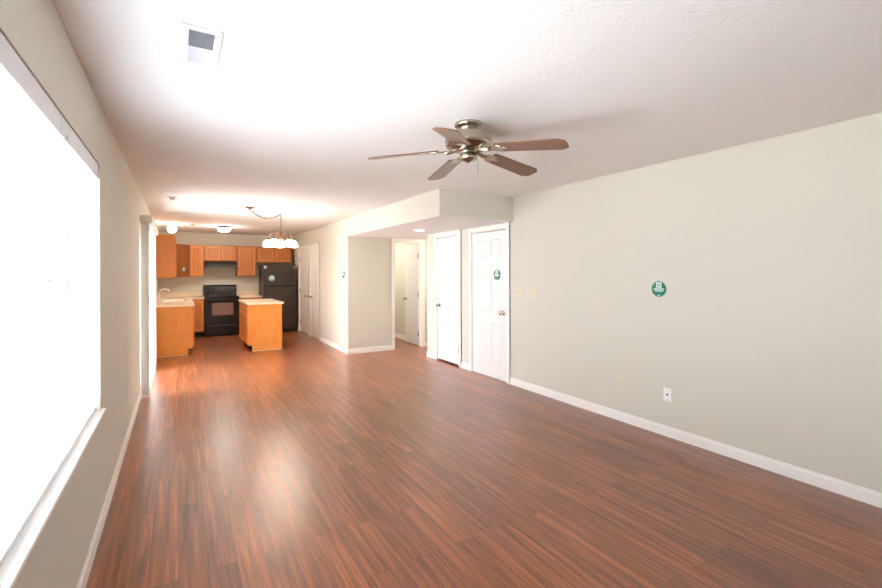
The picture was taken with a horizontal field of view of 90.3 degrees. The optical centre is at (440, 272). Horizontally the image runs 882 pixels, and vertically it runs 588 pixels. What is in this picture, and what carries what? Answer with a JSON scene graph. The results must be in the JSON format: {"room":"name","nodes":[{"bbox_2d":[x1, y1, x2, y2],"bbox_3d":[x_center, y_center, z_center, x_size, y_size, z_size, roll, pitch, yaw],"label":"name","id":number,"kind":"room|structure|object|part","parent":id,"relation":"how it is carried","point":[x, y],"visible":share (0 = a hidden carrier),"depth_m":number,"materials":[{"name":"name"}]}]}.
{"room":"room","nodes":[
{"label":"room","id":0,"kind":"room"},
{"bbox_2d":[0,0,158,587],"bbox_3d":[-3.032,0.252,4.172,0.140,2.440,13.876,0,0,-31],"label":"wall","id":1,"kind":"structure","parent":0,"point":[34,29],"depth_m":2.49,"materials":[{"name":"beige paint"}]},
{"bbox_2d":[0,82,105,587],"bbox_3d":[-1.288,0.092,1.288,0.157,1.431,2.905,0,0,-31],"label":"window","id":2,"kind":"structure","parent":1,"relation":"in","point":[11,568],"depth_m":1.62,"materials":[{"name":"white"}]},
{"bbox_2d":[0,32,60,566],"bbox_3d":[-1.271,0.081,1.299,0.077,1.404,0.927,0,0,-31],"label":"window blind","id":3,"kind":"object","parent":2,"relation":"attached to","point":[24,151],"visible":1,"depth_m":1.39,"materials":[{"name":"white plastic"}]},
{"bbox_3d":[-1.278,0.096,1.294,0.056,1.338,0.002,0,0,-31],"label":"ladder cord","id":4,"kind":"part","parent":3,"relation":"part of","materials":[{"name":"white fabric"}]},
{"bbox_3d":[-1.276,0.774,1.294,0.052,0.018,0.915,0,0,-31],"label":"rail","id":5,"kind":"part","parent":3,"relation":"part of","materials":[{"name":"white plastic"}]},
{"bbox_3d":[-1.450,0.096,1.581,0.056,1.338,0.002,0,0,-31],"label":"ladder cord","id":6,"kind":"part","parent":3,"relation":"part of","materials":[{"name":"white fabric"}]},
{"bbox_3d":[-1.339,0.092,1.258,0.037,1.430,2.805,0,0,-31],"label":"frame","id":7,"kind":"part","parent":2,"relation":"part of","materials":[{"name":"white"}]},
{"bbox_3d":[-1.271,0.798,1.298,0.122,0.018,2.905,0,0,-31],"label":"sill","id":8,"kind":"part","parent":2,"relation":"part of","materials":[{"name":"white"}]},
{"bbox_2d":[41,115,97,471],"bbox_3d":[-1.751,0.082,2.100,0.077,1.404,0.925,0,0,-31],"label":"window blind","id":9,"kind":"object","parent":2,"relation":"attached to","point":[71,207],"visible":0.87,"depth_m":1.97,"materials":[{"name":"white plastic"}]},
{"bbox_3d":[-1.587,0.097,1.810,0.056,1.338,0.002,0,0,-31],"label":"ladder cord","id":10,"kind":"part","parent":9,"relation":"part of","materials":[{"name":"white fabric"}]},
{"bbox_3d":[-1.756,0.775,2.095,0.052,0.018,0.913,0,0,-31],"label":"rail","id":11,"kind":"part","parent":9,"relation":"part of","materials":[{"name":"white plastic"}]},
{"bbox_3d":[-1.758,0.097,2.096,0.056,1.338,0.002,0,0,-31],"label":"ladder cord","id":12,"kind":"part","parent":9,"relation":"part of","materials":[{"name":"white fabric"}]},
{"bbox_3d":[-1.929,0.098,2.381,0.056,1.338,0.002,0,0,-31],"label":"ladder cord","id":13,"kind":"part","parent":9,"relation":"part of","materials":[{"name":"white fabric"}]},
{"bbox_2d":[76,390,141,587],"bbox_3d":[-2.172,1.423,2.893,0.013,0.092,10.800,0,0,-31],"label":"baseboard","id":14,"kind":"structure","parent":1,"relation":"attached to","point":[85,572],"depth_m":2.60,"materials":[{"name":"white wood"}]},
{"bbox_2d":[140,338,140,384],"bbox_3d":[-4.092,0.446,5.912,0.090,2.060,1.850,0,0,-31],"label":"door","id":15,"kind":"structure","parent":1,"relation":"in","point":[140,338],"depth_m":5.95,"materials":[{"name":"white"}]},
{"bbox_2d":[139,215,157,395],"bbox_3d":[-3.963,0.391,5.983,0.124,2.128,1.960,0,0,-31],"label":"vertical blind","id":16,"kind":"object","parent":1,"relation":"attached to","point":[148,227],"visible":0.98,"depth_m":5.18,"materials":[{"name":"white plastic"}]},
{"bbox_2d":[156,234,175,277],"bbox_3d":[-5.051,-0.282,8.025,0.354,0.762,0.860,0,0,-31],"label":"upper cabinet","id":17,"kind":"object","parent":1,"relation":"attached to","point":[165,244],"visible":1,"depth_m":7.67,"materials":[{"name":"brown wood"}]},
{"bbox_3d":[-4.801,-0.272,7.933,0.020,0.700,0.395,0,0,-31],"label":"door","id":18,"kind":"part","parent":17,"relation":"part of","materials":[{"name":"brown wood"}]},
{"bbox_2d":[176,244,188,276],"bbox_3d":[-6.121,-0.274,10.050,0.600,0.742,0.610,0,0,-31],"label":"upper cabinet","id":19,"kind":"object","parent":1,"relation":"attached to","point":[182,250],"visible":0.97,"depth_m":9.99,"materials":[{"name":"brown wood"}]},
{"bbox_3d":[-5.892,-0.274,10.003,0.013,0.592,0.255,0,0,10],"label":"panel","id":20,"kind":"part","parent":19,"relation":"part of","materials":[{"name":"brown wood"}]},
{"bbox_2d":[159,231,291,294],"bbox_3d":[-5.303,0.260,10.982,3.247,2.440,0.140,0,0,-31],"label":"wall","id":21,"kind":"structure","parent":0,"point":[212,276],"depth_m":10.77,"materials":[{"name":"beige paint"}]},
{"bbox_2d":[189,245,203,276],"bbox_3d":[-5.802,-0.275,10.406,0.304,0.742,0.328,0,0,-31],"label":"upper cabinet","id":22,"kind":"object","parent":21,"relation":"attached to","point":[196,252],"visible":1,"depth_m":10.27,"materials":[{"name":"brown wood"}]},
{"bbox_3d":[-5.725,-0.275,10.277,0.160,0.602,0.014,0,0,-31],"label":"panel","id":23,"kind":"part","parent":22,"relation":"part of","materials":[{"name":"brown wood"}]},
{"bbox_2d":[204,261,236,267],"bbox_3d":[-5.321,-0.197,10.581,0.690,0.154,0.519,0,0,-31],"label":"range hood","id":24,"kind":"object","parent":21,"relation":"attached to","point":[207,264],"visible":0.95,"depth_m":10.41,"materials":[{"name":"black metal"}]},
{"bbox_2d":[204,245,236,260],"bbox_3d":[-5.369,-0.462,10.666,0.700,0.370,0.328,0,0,-31],"label":"upper cabinet","id":25,"kind":"object","parent":21,"relation":"attached to","point":[211,252],"visible":0.99,"depth_m":10.53,"materials":[{"name":"brown wood"}]},
{"bbox_3d":[-5.433,-0.462,10.448,0.307,0.320,0.020,0,0,-31],"label":"door","id":26,"kind":"part","parent":25,"relation":"part of","materials":[{"name":"brown wood"}]},
{"bbox_3d":[-5.435,-0.462,10.451,0.221,0.234,0.014,0,0,-31],"label":"panel","id":27,"kind":"part","parent":25,"relation":"part of","materials":[{"name":"brown wood"}]},
{"bbox_3d":[-5.147,-0.463,10.620,0.307,0.320,0.020,0,0,-31],"label":"door","id":28,"kind":"part","parent":25,"relation":"part of","materials":[{"name":"brown wood"}]},
{"bbox_3d":[-5.149,-0.463,10.623,0.221,0.234,0.014,0,0,-31],"label":"panel","id":29,"kind":"part","parent":25,"relation":"part of","materials":[{"name":"brown wood"}]},
{"bbox_2d":[236,246,256,275],"bbox_3d":[-4.874,-0.278,10.962,0.446,0.742,0.328,0,0,-31],"label":"upper cabinet","id":30,"kind":"object","parent":21,"relation":"attached to","point":[246,255],"visible":0.98,"depth_m":10.82,"materials":[{"name":"brown wood"}]},
{"bbox_3d":[-4.797,-0.278,10.833,0.286,0.602,0.014,0,0,-31],"label":"panel","id":31,"kind":"part","parent":30,"relation":"part of","materials":[{"name":"brown wood"}]},
{"bbox_2d":[256,247,291,262],"bbox_3d":[-4.312,-0.448,11.300,0.860,0.405,0.328,0,0,-31],"label":"upper cabinet","id":32,"kind":"object","parent":21,"relation":"attached to","point":[263,254],"visible":1,"depth_m":11.15,"materials":[{"name":"brown wood"}]},
{"bbox_3d":[-4.415,-0.448,11.059,0.375,0.355,0.020,0,0,-31],"label":"door","id":33,"kind":"part","parent":32,"relation":"part of","materials":[{"name":"brown wood"}]},
{"bbox_3d":[-4.417,-0.448,11.062,0.275,0.255,0.014,0,0,-31],"label":"panel","id":34,"kind":"part","parent":32,"relation":"part of","materials":[{"name":"brown wood"}]},
{"bbox_3d":[-4.065,-0.449,11.273,0.275,0.255,0.014,0,0,-31],"label":"panel","id":35,"kind":"part","parent":32,"relation":"part of","materials":[{"name":"brown wood"}]},
{"bbox_3d":[-4.063,-0.449,11.270,0.375,0.355,0.020,0,0,-31],"label":"door","id":36,"kind":"part","parent":32,"relation":"part of","materials":[{"name":"brown wood"}]},
{"bbox_2d":[292,219,345,347],"bbox_3d":[-2.801,0.252,9.859,0.110,2.440,4.358,0,0,-31],"label":"wall","id":37,"kind":"structure","parent":0,"point":[331,238],"depth_m":8.71,"materials":[{"name":"beige paint"}]},
{"bbox_2d":[298,245,308,331],"bbox_3d":[-3.284,0.417,10.645,0.132,2.112,0.934,0,0,-31],"label":"door frame","id":38,"kind":"structure","parent":37,"relation":"attached to","point":[306,246],"depth_m":10.41,"materials":[{"name":"white wood"}]},
{"bbox_2d":[300,249,307,333],"bbox_3d":[-3.338,0.448,10.620,0.107,2.010,0.791,0,0,-31],"label":"door","id":39,"kind":"structure","parent":37,"relation":"in","point":[303,253],"depth_m":10.67,"materials":[{"name":"white wood"}]},
{"bbox_2d":[309,247,318,338],"bbox_3d":[-2.815,0.447,9.749,0.107,2.010,0.661,0,0,-31],"label":"door","id":40,"kind":"structure","parent":37,"relation":"in","point":[314,251],"depth_m":9.80,"materials":[{"name":"white wood"}]},
{"bbox_2d":[309,243,319,340],"bbox_3d":[-2.768,0.415,9.784,0.132,2.112,0.804,0,0,-31],"label":"door frame","id":41,"kind":"structure","parent":37,"relation":"attached to","point":[315,244],"depth_m":9.73,"materials":[{"name":"white wood"}]},
{"bbox_2d":[346,218,426,348],"bbox_3d":[-0.161,0.243,8.838,3.589,2.440,0.110,0,0,-31],"label":"wall","id":42,"kind":"structure","parent":0,"point":[368,259],"depth_m":8.07,"materials":[{"name":"beige paint"}]},
{"bbox_2d":[357,283,362,289],"bbox_3d":[-1.472,0.257,7.977,0.118,0.118,0.018,0,0,-31],"label":"switch plate","id":43,"kind":"object","parent":42,"relation":"attached to","point":[359,285],"visible":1,"depth_m":7.98,"materials":[{"name":"beige plastic"}]},
{"bbox_2d":[298,327,426,353],"bbox_3d":[-1.157,1.420,10.377,3.482,0.092,3.805,0,0,-31],"label":"baseboard","id":44,"kind":"structure","parent":42,"relation":"attached to","point":[338,347],"depth_m":8.19,"materials":[{"name":"white wood"}]},
{"bbox_2d":[391,238,424,349],"bbox_3d":[-0.657,0.408,8.527,0.714,2.112,0.132,0,0,-31],"label":"door frame","id":45,"kind":"structure","parent":42,"relation":"attached to","point":[421,243],"depth_m":8.63,"materials":[{"name":"white wood"}]},
{"bbox_2d":[395,243,414,335],"bbox_3d":[-0.983,0.246,9.973,0.112,2.440,2.682,0,0,-31],"label":"wall","id":46,"kind":"structure","parent":0,"point":[399,247],"depth_m":9.73,"materials":[{"name":"beige paint"}]},
{"bbox_2d":[403,244,418,344],"bbox_3d":[-0.587,0.442,8.986,0.179,2.015,0.607,0,0,-31],"label":"door","id":47,"kind":"structure","parent":46,"relation":"in","point":[411,298],"depth_m":8.95,"materials":[{"name":"white wood"}]},
{"bbox_2d":[349,215,511,238],"bbox_3d":[0.642,-0.665,7.379,3.467,0.004,3.221,0,0,-31],"label":"ceiling","id":48,"kind":"structure","parent":0,"point":[437,224],"depth_m":6.31,"materials":[{"name":"white paint"}]},
{"bbox_2d":[348,189,512,235],"bbox_3d":[0.641,-0.823,7.377,3.469,0.313,3.223,0,0,-31],"label":"soffit","id":49,"kind":"structure","parent":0,"point":[442,202],"depth_m":5.53,"materials":[{"name":"beige paint"}]},
{"bbox_2d":[51,0,881,235],"bbox_3d":[-0.212,-1.037,5.865,6.726,0.120,14.156,0,0,-31],"label":"ceiling","id":50,"kind":"structure","parent":0,"point":[292,113],"depth_m":2.34,"materials":[{"name":"white paint"}]},
{"bbox_2d":[167,223,176,232],"bbox_3d":[-5.282,-0.871,8.611,0.156,0.178,0.156,0,0,-31],"label":"globe light","id":51,"kind":"object","parent":50,"relation":"attached to","point":[171,228],"visible":1,"depth_m":8.56,"materials":[{"name":"white glass"}]},
{"bbox_2d":[167,196,176,200],"bbox_3d":[-3.491,-0.961,5.697,0.115,0.010,0.300,0,0,-31],"label":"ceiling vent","id":52,"kind":"object","parent":50,"relation":"in","point":[172,198],"visible":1,"depth_m":5.67,"materials":[{"name":"white metal"}]},
{"bbox_2d":[181,22,222,68],"bbox_3d":[-1.037,-0.968,1.893,0.148,0.013,0.360,0,0,-31],"label":"ceiling vent","id":53,"kind":"object","parent":50,"relation":"in","point":[200,46],"visible":1,"depth_m":1.87,"materials":[{"name":"white metal"}]},
{"bbox_2d":[217,226,231,231],"bbox_3d":[-4.535,-0.906,9.175,0.284,0.114,0.284,0,0,-31],"label":"dome light","id":54,"kind":"object","parent":50,"relation":"attached to","point":[220,228],"visible":1,"depth_m":9.09,"materials":[{"name":"white glass"}]},
{"bbox_2d":[245,206,297,247],"bbox_3d":[-2.639,-0.684,6.827,0.803,0.570,0.517,0,0,-31],"label":"chandelier","id":55,"kind":"object","parent":50,"relation":"hanging from","point":[274,242],"visible":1,"depth_m":6.79,"materials":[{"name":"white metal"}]},
{"bbox_3d":[-2.672,-0.875,6.689,0.027,0.125,0.518,0,0,38],"label":"swag chain","id":56,"kind":"part","parent":55,"relation":"part of","materials":[{"name":"brown metal"}]},
{"bbox_3d":[-2.704,-0.458,6.861,0.160,0.105,0.160,0,0,-31],"label":"lamp shade","id":57,"kind":"part","parent":55,"relation":"part of","materials":[{"name":"white glass"}]},
{"bbox_3d":[-2.549,-0.459,6.700,0.160,0.105,0.160,0,0,-31],"label":"lamp shade","id":58,"kind":"part","parent":55,"relation":"part of","materials":[{"name":"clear glass"}]},
{"bbox_3d":[-2.348,-0.460,6.798,0.160,0.105,0.160,0,0,-31],"label":"lamp shade","id":59,"kind":"part","parent":55,"relation":"part of","materials":[{"name":"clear glass"}]},
{"bbox_2d":[368,119,568,180],"bbox_3d":[0.193,-0.818,2.918,1.249,0.320,1.255,0,0,-31],"label":"ceiling fan","id":60,"kind":"object","parent":50,"relation":"hanging from","point":[468,140],"visible":1,"depth_m":2.81,"materials":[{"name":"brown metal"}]},
{"bbox_3d":[-0.247,-0.765,2.862,0.460,0.007,0.144,-7,11,-3],"label":"blade","id":61,"kind":"part","parent":60,"relation":"part of","materials":[{"name":"brown wood"}]},
{"bbox_3d":[0.027,-0.766,3.284,0.144,0.007,0.460,-11,-2,-22],"label":"blade","id":62,"kind":"part","parent":60,"relation":"part of","materials":[{"name":"brown wood"}]},
{"bbox_3d":[0.070,-0.766,2.471,0.144,0.007,0.460,11,9,14],"label":"blade","id":63,"kind":"part","parent":60,"relation":"part of","materials":[{"name":"brown wood"}]},
{"bbox_3d":[0.513,-0.767,3.154,0.460,0.007,0.144,8,-16,-39],"label":"blade","id":64,"kind":"part","parent":60,"relation":"part of","materials":[{"name":"brown wood"}]},
{"bbox_3d":[0.540,-0.767,2.651,0.460,0.007,0.144,8,-6,33],"label":"blade","id":65,"kind":"part","parent":60,"relation":"part of","materials":[{"name":"brown wood"}]},
{"bbox_2d":[86,330,881,587],"bbox_3d":[-0.204,1.493,5.865,6.726,0.060,14.156,0,0,-31],"label":"floor","id":66,"kind":"structure","parent":0,"point":[308,462],"depth_m":2.92,"materials":[{"name":"brown wood"}]},
{"bbox_2d":[156,306,193,357],"bbox_3d":[-5.484,1.045,9.021,0.628,0.870,3.026,0,0,-31],"label":"base cabinet","id":67,"kind":"object","parent":66,"relation":"on","point":[174,325],"visible":0.88,"depth_m":7.73,"materials":[{"name":"brown wood"}]},
{"bbox_3d":[-4.744,1.470,7.702,0.526,0.016,0.004,0,0,-31],"label":"trim","id":68,"kind":"part","parent":67,"relation":"part of","materials":[{"name":"brown wood"}]},
{"bbox_2d":[156,292,203,307],"bbox_3d":[-5.368,0.540,9.083,0.893,0.140,3.042,0,0,-31],"label":"countertop","id":69,"kind":"structure","parent":67,"relation":"on","point":[189,296],"depth_m":9.68,"materials":[{"name":"laminate"}]},
{"bbox_2d":[158,288,169,300],"bbox_3d":[-5.556,0.443,8.794,0.203,0.259,0.220,0,0,-31],"label":"faucet","id":70,"kind":"object","parent":69,"relation":"on","point":[159,297],"visible":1,"depth_m":8.76,"materials":[{"name":"silver metal"}]},
{"bbox_2d":[161,299,186,301],"bbox_3d":[-5.400,0.658,8.875,0.440,0.188,0.820,0,0,-31],"label":"sink","id":71,"kind":"object","parent":69,"relation":"in","point":[169,300],"visible":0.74,"depth_m":9.13,"materials":[{"name":"white ceramic"}]},
{"bbox_3d":[-4.601,1.062,8.139,0.020,0.550,0.535,0,0,-31],"label":"door","id":72,"kind":"part","parent":67,"relation":"part of","materials":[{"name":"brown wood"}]},
{"bbox_2d":[192,299,203,336],"bbox_3d":[-5.714,1.046,10.270,0.264,0.870,0.648,0,0,-31],"label":"base cabinet","id":73,"kind":"object","parent":66,"relation":"on","point":[199,303],"visible":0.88,"depth_m":10.02,"materials":[{"name":"brown wood"}]},
{"bbox_3d":[-5.544,0.988,10.010,0.120,0.605,0.014,0,0,-31],"label":"panel","id":74,"kind":"part","parent":73,"relation":"part of","materials":[{"name":"brown wood"}]},
{"bbox_2d":[203,285,238,336],"bbox_3d":[-5.262,0.890,10.496,0.728,1.178,0.722,0,0,-31],"label":"range","id":75,"kind":"object","parent":66,"relation":"on","point":[221,303],"visible":0.95,"depth_m":10.27,"materials":[{"name":"black metal"}]},
{"bbox_3d":[-5.406,0.410,10.736,0.230,0.080,0.008,0,0,-31],"label":"clock panel","id":76,"kind":"part","parent":75,"relation":"part of","materials":[{"name":"grey"}]},
{"bbox_2d":[204,295,238,297],"bbox_3d":[-5.255,0.566,10.483,0.728,0.016,0.612,0,0,-31],"label":"cooktop","id":77,"kind":"object","parent":75,"relation":"in","point":[205,296],"depth_m":10.32,"materials":[{"name":"black metal"}]},
{"bbox_3d":[-5.109,1.321,10.242,0.720,0.255,0.031,0,0,-31],"label":"storage drawer","id":78,"kind":"part","parent":75,"relation":"part of","materials":[{"name":"black metal"}]},
{"bbox_3d":[-5.109,0.890,10.241,0.720,0.578,0.033,0,0,-31],"label":"oven door","id":79,"kind":"part","parent":75,"relation":"part of","materials":[{"name":"black metal"}]},
{"bbox_3d":[-5.098,1.230,10.225,0.608,0.027,0.010,0,0,-31],"label":"drawer pull","id":80,"kind":"part","parent":75,"relation":"part of","materials":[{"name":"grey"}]},
{"bbox_2d":[239,297,261,302],"bbox_3d":[-4.749,1.043,10.848,0.500,0.870,0.648,0,0,-31],"label":"base cabinet","id":81,"kind":"object","parent":66,"relation":"on","point":[257,297],"visible":0.1,"depth_m":10.58,"materials":[{"name":"brown wood"}]},
{"bbox_2d":[236,291,261,297],"bbox_3d":[-4.749,0.538,10.847,0.505,0.140,0.652,0,0,-31],"label":"countertop","id":82,"kind":"structure","parent":81,"relation":"on","point":[242,294],"depth_m":11.02,"materials":[{"name":"laminate"}]},
{"bbox_2d":[239,302,281,351],"bbox_3d":[-3.636,1.039,8.790,0.624,0.870,1.219,0,0,-31],"label":"base cabinet","id":83,"kind":"object","parent":66,"relation":"on","point":[260,326],"visible":1,"depth_m":8.29,"materials":[{"name":"brown wood"}]},
{"bbox_3d":[-4.093,1.061,8.965,0.020,0.550,0.390,0,0,-31],"label":"door","id":84,"kind":"part","parent":83,"relation":"part of","materials":[{"name":"brown wood"}]},
{"bbox_3d":[-3.885,1.060,8.626,0.014,0.450,0.275,0,0,-31],"label":"panel","id":85,"kind":"part","parent":83,"relation":"part of","materials":[{"name":"brown wood"}]},
{"bbox_3d":[-3.689,0.697,8.295,0.018,0.145,0.365,0,0,-31],"label":"drawer","id":86,"kind":"part","parent":83,"relation":"part of","materials":[{"name":"brown wood"}]},
{"bbox_3d":[-3.690,1.059,8.294,0.020,0.550,0.365,0,0,-31],"label":"door","id":87,"kind":"part","parent":83,"relation":"part of","materials":[{"name":"brown wood"}]},
{"bbox_2d":[238,299,283,304],"bbox_3d":[-3.628,0.585,8.798,0.664,0.038,1.275,0,0,-31],"label":"countertop","id":88,"kind":"structure","parent":83,"relation":"on","point":[245,301],"depth_m":8.54,"materials":[{"name":"laminate"}]},
{"bbox_2d":[259,265,296,331],"bbox_3d":[-4.136,0.648,11.118,0.795,1.655,0.766,0,0,-31],"label":"refrigerator","id":89,"kind":"object","parent":66,"relation":"on","point":[283,288],"visible":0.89,"depth_m":10.88,"materials":[{"name":"black metal"}]},
{"bbox_3d":[-3.979,0.861,10.858,0.791,1.048,0.060,0,0,-31],"label":"fridge door","id":90,"kind":"part","parent":89,"relation":"part of","materials":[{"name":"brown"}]},
{"bbox_3d":[-3.982,0.073,10.858,0.791,0.505,0.060,0,0,-31],"label":"freezer door","id":91,"kind":"part","parent":89,"relation":"part of","materials":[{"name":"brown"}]},
{"bbox_3d":[-3.658,0.614,10.987,0.040,0.520,0.050,0,0,-31],"label":"door handle","id":92,"kind":"part","parent":89,"relation":"part of","materials":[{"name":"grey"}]},
{"bbox_3d":[-3.659,0.099,10.987,0.040,0.410,0.050,0,0,-31],"label":"door handle","id":93,"kind":"part","parent":89,"relation":"part of","materials":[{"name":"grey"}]},
{"bbox_2d":[427,113,881,492],"bbox_3d":[1.992,0.236,4.040,0.120,2.440,8.482,0,0,-31],"label":"wall","id":94,"kind":"structure","parent":0,"point":[764,335],"depth_m":3.50,"materials":[{"name":"beige paint"}]},
{"bbox_2d":[436,236,458,364],"bbox_3d":[0.096,0.432,7.058,0.107,2.000,0.650,0,0,-31],"label":"door","id":95,"kind":"structure","parent":94,"relation":"in","point":[448,317],"depth_m":7.06,"materials":[{"name":"white wood"}]},
{"bbox_2d":[434,230,461,367],"bbox_3d":[0.151,0.406,7.091,0.142,2.112,0.804,0,0,-31],"label":"door frame","id":96,"kind":"structure","parent":94,"relation":"attached to","point":[458,232],"depth_m":7.25,"materials":[{"name":"white wood"}]},
{"bbox_2d":[468,223,509,383],"bbox_3d":[0.709,0.404,6.160,0.142,2.112,0.934,0,0,-31],"label":"door frame","id":97,"kind":"structure","parent":94,"relation":"attached to","point":[505,226],"depth_m":6.05,"materials":[{"name":"white wood"}]},
{"bbox_2d":[472,230,506,381],"bbox_3d":[0.652,0.442,6.131,0.107,2.024,0.787,0,0,-31],"label":"door","id":98,"kind":"structure","parent":94,"relation":"in","point":[488,248],"depth_m":6.11,"materials":[{"name":"white wood"}]},
{"bbox_2d":[493,269,499,279],"bbox_3d":[0.762,0.030,5.977,0.002,0.150,0.150,0,0,-31],"label":"round sticker","id":99,"kind":"object","parent":98,"relation":"attached to","point":[496,274],"visible":1,"depth_m":5.98,"materials":[{"name":"teal"}]},
{"bbox_2d":[514,287,522,296],"bbox_3d":[0.985,0.251,5.586,0.018,0.116,0.165,0,0,-31],"label":"switch plate","id":100,"kind":"object","parent":94,"relation":"attached to","point":[518,292],"visible":1,"depth_m":5.59,"materials":[{"name":"beige plastic"}]},
{"bbox_2d":[529,288,535,297],"bbox_3d":[1.116,0.249,5.367,0.018,0.122,0.125,0,0,-31],"label":"switch plate","id":101,"kind":"object","parent":94,"relation":"attached to","point":[532,291],"visible":1,"depth_m":5.37,"materials":[{"name":"beige plastic"}]},
{"bbox_2d":[617,376,623,389],"bbox_3d":[1.762,1.084,4.301,0.009,0.116,0.072,0,0,-31],"label":"wall outlet","id":102,"kind":"object","parent":94,"relation":"attached to","point":[620,380],"visible":1,"depth_m":4.30,"materials":[{"name":"beige plastic"}]},
{"bbox_2d":[426,351,881,507],"bbox_3d":[2.946,1.407,4.617,2.368,0.092,8.495,0,0,-31],"label":"baseboard","id":103,"kind":"structure","parent":94,"relation":"attached to","point":[853,491],"depth_m":3.49,"materials":[{"name":"white wood"}]},
{"bbox_2d":[652,281,665,296],"bbox_3d":[1.968,0.149,3.960,0.002,0.140,0.140,0,0,-31],"label":"round sticker","id":104,"kind":"object","parent":94,"relation":"attached to","point":[658,288],"visible":1,"depth_m":3.96,"materials":[{"name":"teal paper"}]},
{"bbox_2d":[664,387,671,401],"bbox_3d":[2.005,1.083,3.888,0.018,0.116,0.072,0,0,-31],"label":"cable plate","id":105,"kind":"object","parent":94,"relation":"attached to","point":[667,391],"visible":1,"depth_m":3.89,"materials":[{"name":"white plastic"}]},
{"label":"outside","id":106,"kind":"structure","parent":0,"visible":0},
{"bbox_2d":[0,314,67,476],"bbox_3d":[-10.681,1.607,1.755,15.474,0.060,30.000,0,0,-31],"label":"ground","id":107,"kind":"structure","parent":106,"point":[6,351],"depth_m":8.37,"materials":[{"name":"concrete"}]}
]}

